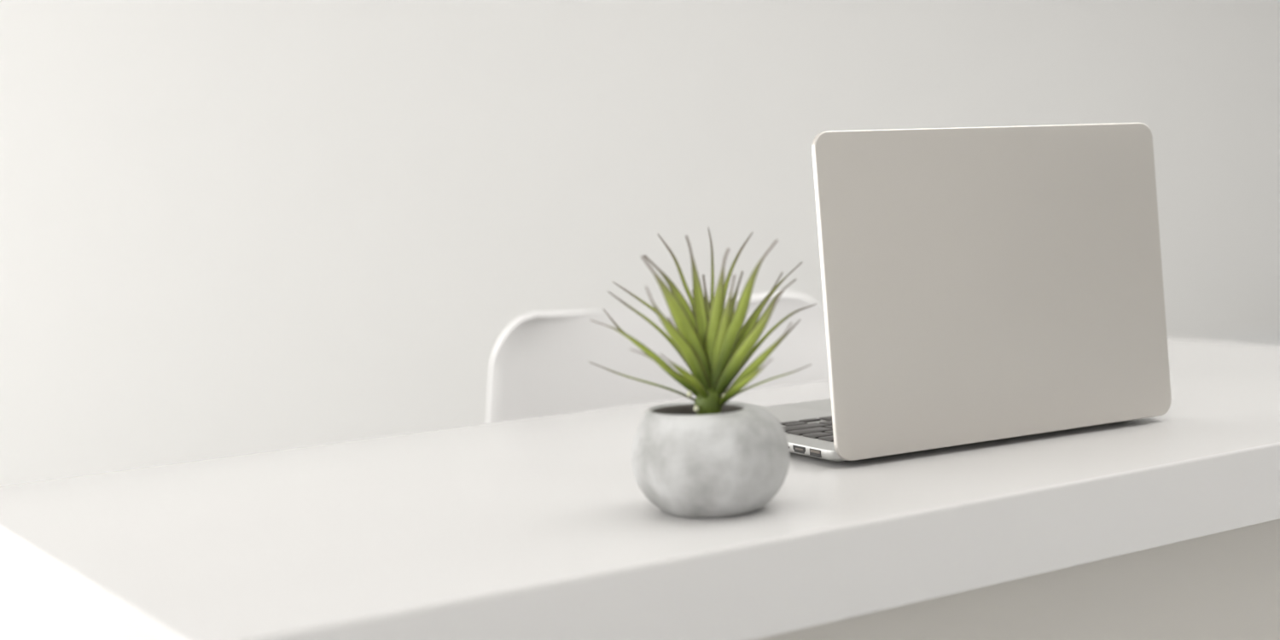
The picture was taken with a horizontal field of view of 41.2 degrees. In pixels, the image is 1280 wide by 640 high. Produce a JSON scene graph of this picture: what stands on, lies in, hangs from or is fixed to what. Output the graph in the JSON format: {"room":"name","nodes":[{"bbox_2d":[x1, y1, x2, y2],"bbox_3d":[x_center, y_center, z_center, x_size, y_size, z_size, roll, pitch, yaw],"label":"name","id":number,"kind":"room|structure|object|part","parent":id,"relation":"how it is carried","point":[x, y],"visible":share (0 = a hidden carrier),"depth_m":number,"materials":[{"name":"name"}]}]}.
{"room":"home office","nodes":[
{"label":"home office","id":0,"kind":"room"},
{"bbox_2d":[0,0,1279,486],"bbox_3d":[-0.201,-0.921,6.082,10.140,2.700,0.120,-5,6,-33],"label":"wall","id":1,"kind":"structure","parent":0,"point":[229,228],"depth_m":5.73,"materials":[{"name":"paint"}]},
{"bbox_2d":[1191,327,1279,344],"bbox_3d":[-0.112,0.387,6.137,9.900,0.080,0.015,-5,6,-33],"label":"baseboard","id":2,"kind":"structure","parent":1,"relation":"attached to","point":[1271,336],"depth_m":8.14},
{"bbox_3d":[2.257,0.685,2.598,10.140,0.100,8.790,-5,6,-33],"label":"floor","id":3,"kind":"structure","parent":0,"visible":0},
{"bbox_2d":[0,337,1279,639],"bbox_3d":[0.205,0.451,1.353,1.275,0.740,0.521,-5,6,-33],"label":"desk","id":4,"kind":"object","parent":3,"relation":"on","point":[1166,526],"visible":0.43,"depth_m":1.04,"materials":[{"name":"paint"}]},
{"bbox_2d":[588,226,816,517],"bbox_3d":[0.039,0.030,1.015,0.139,0.168,0.093,-2,5,2],"label":"potted plant","id":5,"kind":"object","parent":4,"relation":"on","point":[710,455],"visible":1,"depth_m":1.00,"materials":[{"name":"green plant"}]},
{"bbox_3d":[0.041,0.056,1.018,0.016,0.035,0.016,-5,6,-33],"label":"stem","id":6,"kind":"part","parent":5,"relation":"part of","materials":[{"name":"green plant"}]},
{"bbox_3d":[0.042,0.083,1.020,0.094,0.062,0.093,-2,5,0],"label":"pot","id":7,"kind":"part","parent":5,"relation":"part of","materials":[{"name":"concrete"}]},
{"bbox_2d":[761,122,1171,461],"bbox_3d":[0.209,-0.030,1.298,0.314,0.226,0.219,-5,6,-30],"label":"laptop","id":8,"kind":"object","parent":4,"relation":"on","point":[980,283],"visible":0.98,"depth_m":1.20,"materials":[{"name":"metal"}]},
{"bbox_3d":[0.329,0.473,1.170,1.195,0.656,0.018,-5,6,-33],"label":"panel","id":9,"kind":"part","parent":4,"relation":"part of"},
{"bbox_2d":[486,291,829,424],"bbox_3d":[0.126,0.396,1.609,0.505,0.812,0.472,-5,6,-28],"label":"shell chair","id":10,"kind":"object","parent":3,"relation":"on","point":[540,366],"visible":0.25,"depth_m":1.75,"materials":[{"name":"white plastic"}]}
]}

